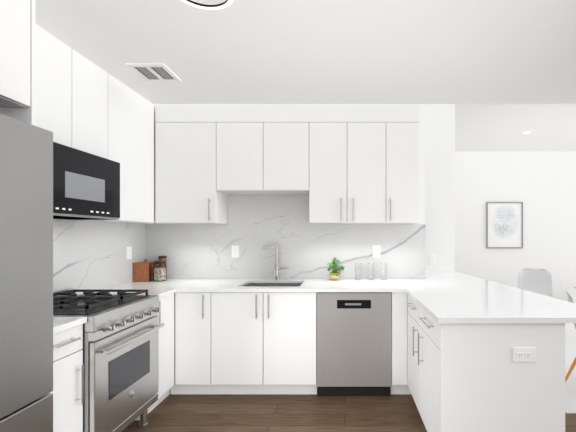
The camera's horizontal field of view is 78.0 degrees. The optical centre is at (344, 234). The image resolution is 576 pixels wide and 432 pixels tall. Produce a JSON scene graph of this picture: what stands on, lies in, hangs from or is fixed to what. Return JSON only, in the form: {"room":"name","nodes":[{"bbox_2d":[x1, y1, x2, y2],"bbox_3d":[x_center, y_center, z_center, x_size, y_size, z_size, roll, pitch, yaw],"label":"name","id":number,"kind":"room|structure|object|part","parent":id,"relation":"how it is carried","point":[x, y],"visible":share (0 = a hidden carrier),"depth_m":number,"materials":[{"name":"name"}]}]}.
{"room":"kitchen","nodes":[
{"label":"kitchen","id":0,"kind":"room"},
{"bbox_2d":[36,0,575,151],"bbox_3d":[1.220,-1.452,0.990,6.600,0.579,11.180,0,0,0],"label":"ceiling","id":1,"kind":"structure","parent":0,"point":[507,68],"depth_m":2.23,"materials":[{"name":"paint"}]},
{"bbox_2d":[125,63,181,81],"bbox_3d":[-1.355,-1.156,2.495,0.260,0.011,0.260,0,0,0],"label":"ceiling vent","id":2,"kind":"object","parent":1,"relation":"attached to","point":[151,72],"depth_m":2.48,"materials":[{"name":"white metal"}]},
{"bbox_2d":[181,0,232,9],"bbox_3d":[-0.641,-1.125,1.553,0.286,0.072,0.286,0,0,0],"label":"ceiling light","id":3,"kind":"object","parent":1,"relation":"attached to","point":[225,4],"depth_m":1.67,"materials":[{"name":"white plastic"}]},
{"bbox_2d":[61,104,575,301],"bbox_3d":[1.220,-0.216,0.930,6.600,3.050,11.300,0,0,0],"label":"wall","id":4,"kind":"structure","parent":0,"point":[455,188],"depth_m":6.46,"materials":[{"name":"paint"}]},
{"bbox_2d":[36,24,418,223],"bbox_3d":[-0.648,-0.633,2.476,2.617,1.052,1.892,0,0,0],"label":"upper cabinet","id":5,"kind":"object","parent":4,"relation":"attached to","point":[180,163],"visible":0.94,"depth_m":3.10,"materials":[{"name":"white wood"}]},
{"bbox_2d":[53,142,119,219],"bbox_3d":[-1.777,-0.312,2.115,0.358,0.406,0.759,0,0,0],"label":"microwave","id":6,"kind":"object","parent":5,"relation":"attached to","point":[86,186],"visible":0.64,"depth_m":2.16,"materials":[{"name":"black plastic"}]},
{"bbox_2d":[53,194,424,293],"bbox_3d":[-0.588,-0.005,2.477,2.742,0.861,1.894,0,0,0],"label":"backsplash","id":7,"kind":"structure","parent":4,"relation":"attached to","point":[86,254],"depth_m":3.40,"materials":[{"name":"stone"}]},
{"bbox_2d":[126,246,131,259],"bbox_3d":[-1.935,0.162,3.140,0.008,0.118,0.075,0,0,0],"label":"outlet","id":8,"kind":"object","parent":7,"relation":"attached to","point":[128,249],"visible":1,"depth_m":3.14,"materials":[{"name":"white plastic"}]},
{"bbox_2d":[232,245,238,257],"bbox_3d":[-1.065,0.160,3.401,0.075,0.118,0.008,0,0,0],"label":"outlet","id":9,"kind":"object","parent":7,"relation":"attached to","point":[235,248],"visible":1,"depth_m":3.40,"materials":[{"name":"white plastic"}]},
{"bbox_2d":[373,245,379,257],"bbox_3d":[0.306,0.160,3.401,0.075,0.118,0.008,0,0,0],"label":"outlet","id":10,"kind":"object","parent":7,"relation":"attached to","point":[376,248],"visible":1,"depth_m":3.40,"materials":[{"name":"white plastic"}]},
{"bbox_2d":[486,202,522,247],"bbox_3d":[2.940,-0.183,6.444,0.660,0.845,0.030,0,0,0],"label":"picture frame","id":11,"kind":"object","parent":4,"relation":"attached to","point":[504,220],"visible":1,"depth_m":6.45,"materials":[{"name":"white paper"}]},
{"bbox_2d":[490,206,518,244],"bbox_3d":[2.940,-0.183,6.446,0.532,0.717,0.002,0,0,0],"label":"print","id":12,"kind":"object","parent":11,"relation":"attached to","point":[504,220],"depth_m":6.44},
{"bbox_2d":[122,392,575,431],"bbox_3d":[1.220,1.339,0.990,6.600,0.060,11.180,0,0,0],"label":"floor","id":13,"kind":"structure","parent":0,"point":[176,412],"depth_m":2.55,"materials":[{"name":"brown wood"}]},
{"bbox_2d":[0,0,35,125],"bbox_3d":[-1.653,0.075,1.014,0.607,2.468,1.027,0,0,0],"label":"upper cabinet","id":14,"kind":"object","parent":13,"relation":"on","point":[17,17],"visible":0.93,"depth_m":1.46,"materials":[{"name":"white wood"}]},
{"bbox_2d":[0,114,52,431],"bbox_3d":[-1.573,0.433,1.002,0.767,1.752,1.004,0,0,0],"label":"refrigerator","id":15,"kind":"object","parent":13,"relation":"on","point":[26,149],"visible":1,"depth_m":1.36,"materials":[{"name":"silver metal"}]},
{"bbox_2d":[53,288,164,431],"bbox_3d":[-1.597,0.842,2.148,0.679,0.935,0.644,0,0,0],"label":"range","id":16,"kind":"object","parent":13,"relation":"on","point":[120,349],"visible":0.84,"depth_m":2.05,"materials":[{"name":"silver metal"}]},
{"bbox_2d":[50,292,564,431],"bbox_3d":[-0.396,0.882,2.465,3.085,0.853,1.870,0,0,0],"label":"base cabinet","id":17,"kind":"object","parent":13,"relation":"on","point":[459,377],"visible":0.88,"depth_m":2.38,"materials":[{"name":"white wood"}]},
{"bbox_2d":[53,271,575,333],"bbox_3d":[-0.238,0.541,2.814,3.401,0.231,2.568,0,0,0],"label":"countertop","id":18,"kind":"structure","parent":17,"relation":"on","point":[446,296],"depth_m":2.68,"materials":[{"name":"stone"}]},
{"bbox_2d":[132,259,157,281],"bbox_3d":[-1.862,0.325,3.268,0.154,0.200,0.154,0,0,0],"label":"copper canister","id":19,"kind":"object","parent":18,"relation":"on","point":[143,270],"visible":0.96,"depth_m":3.19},
{"bbox_2d":[153,261,166,280],"bbox_3d":[-1.715,0.333,3.245,0.110,0.184,0.110,0,0,0],"label":"glass jar","id":20,"kind":"object","parent":18,"relation":"on","point":[159,274],"visible":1,"depth_m":3.21,"materials":[{"name":"clear glass"}]},
{"bbox_2d":[158,256,166,267],"bbox_3d":[-1.760,0.314,3.374,0.071,0.222,0.071,0,0,0],"label":"glass jar","id":21,"kind":"object","parent":18,"relation":"on","point":[160,258],"visible":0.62,"depth_m":3.35,"materials":[{"name":"brown glass"}]},
{"bbox_2d":[244,283,301,286],"bbox_3d":[-0.635,0.554,3.085,0.536,0.206,0.396,0,0,0],"label":"sink","id":22,"kind":"object","parent":18,"relation":"in","point":[245,284],"depth_m":3.27,"materials":[{"name":"silver metal"}]},
{"bbox_2d":[263,244,288,279],"bbox_3d":[-0.670,0.255,3.273,0.126,0.340,0.272,0,0,44],"label":"faucet","id":23,"kind":"object","parent":18,"relation":"on","point":[277,268],"visible":1,"depth_m":3.31,"materials":[{"name":"silver metal"}]},
{"bbox_2d":[327,257,344,279],"bbox_3d":[-0.099,0.318,3.300,0.151,0.214,0.166,0,0,-38],"label":"potted plant","id":24,"kind":"object","parent":18,"relation":"on","point":[334,275],"visible":1,"depth_m":3.27,"materials":[{"name":"green plant"}]},
{"bbox_2d":[355,263,361,279],"bbox_3d":[0.125,0.347,3.305,0.064,0.155,0.064,0,0,0],"label":"drinking glass","id":25,"kind":"object","parent":18,"relation":"on","point":[358,266],"visible":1,"depth_m":3.28,"materials":[{"name":"clear glass"}]},
{"bbox_2d":[367,263,373,279],"bbox_3d":[0.245,0.347,3.320,0.064,0.155,0.064,0,0,0],"label":"drinking glass","id":26,"kind":"object","parent":18,"relation":"on","point":[370,265],"visible":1,"depth_m":3.29,"materials":[{"name":"clear glass"}]},
{"bbox_2d":[380,263,386,279],"bbox_3d":[0.365,0.347,3.305,0.064,0.155,0.064,0,0,0],"label":"drinking glass","id":27,"kind":"object","parent":18,"relation":"on","point":[383,266],"visible":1,"depth_m":3.28,"materials":[{"name":"clear glass"}]},
{"bbox_2d":[512,348,534,361],"bbox_3d":[0.929,0.622,1.816,0.118,0.075,0.008,0,0,0],"label":"peninsula outlet","id":28,"kind":"object","parent":17,"relation":"attached to","point":[518,354],"visible":1,"depth_m":1.81,"materials":[{"name":"white plastic"}]},
{"bbox_2d":[317,292,391,395],"bbox_3d":[0.073,0.883,3.095,0.597,0.851,0.601,0,0,0],"label":"dishwasher","id":29,"kind":"object","parent":13,"relation":"on","point":[354,329],"visible":0.96,"depth_m":2.80,"materials":[{"name":"grey metal"}]},
{"bbox_2d":[565,323,575,413],"bbox_3d":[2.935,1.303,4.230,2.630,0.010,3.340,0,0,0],"label":"wall","id":30,"kind":"structure","parent":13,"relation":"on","point":[570,331],"depth_m":3.40,"materials":[{"name":"white paint"}]},
{"bbox_2d":[518,268,553,297],"bbox_3d":[2.507,0.879,4.632,0.486,0.833,0.496,0,0,30],"label":"dining chair","id":31,"kind":"object","parent":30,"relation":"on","point":[539,281],"visible":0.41,"depth_m":4.81,"materials":[{"name":"white plastic"}]},
{"bbox_2d":[565,286,575,382],"bbox_3d":[2.152,0.879,2.932,0.486,0.833,0.496,0,0,-35],"label":"dining chair","id":32,"kind":"object","parent":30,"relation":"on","point":[571,291],"visible":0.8,"depth_m":2.99,"materials":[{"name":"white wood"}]},
{"bbox_3d":[2.152,0.670,2.931,0.468,0.421,0.498,0,0,-35],"label":"seat","id":33,"kind":"part","parent":32,"relation":"part of","materials":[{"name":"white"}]}
]}

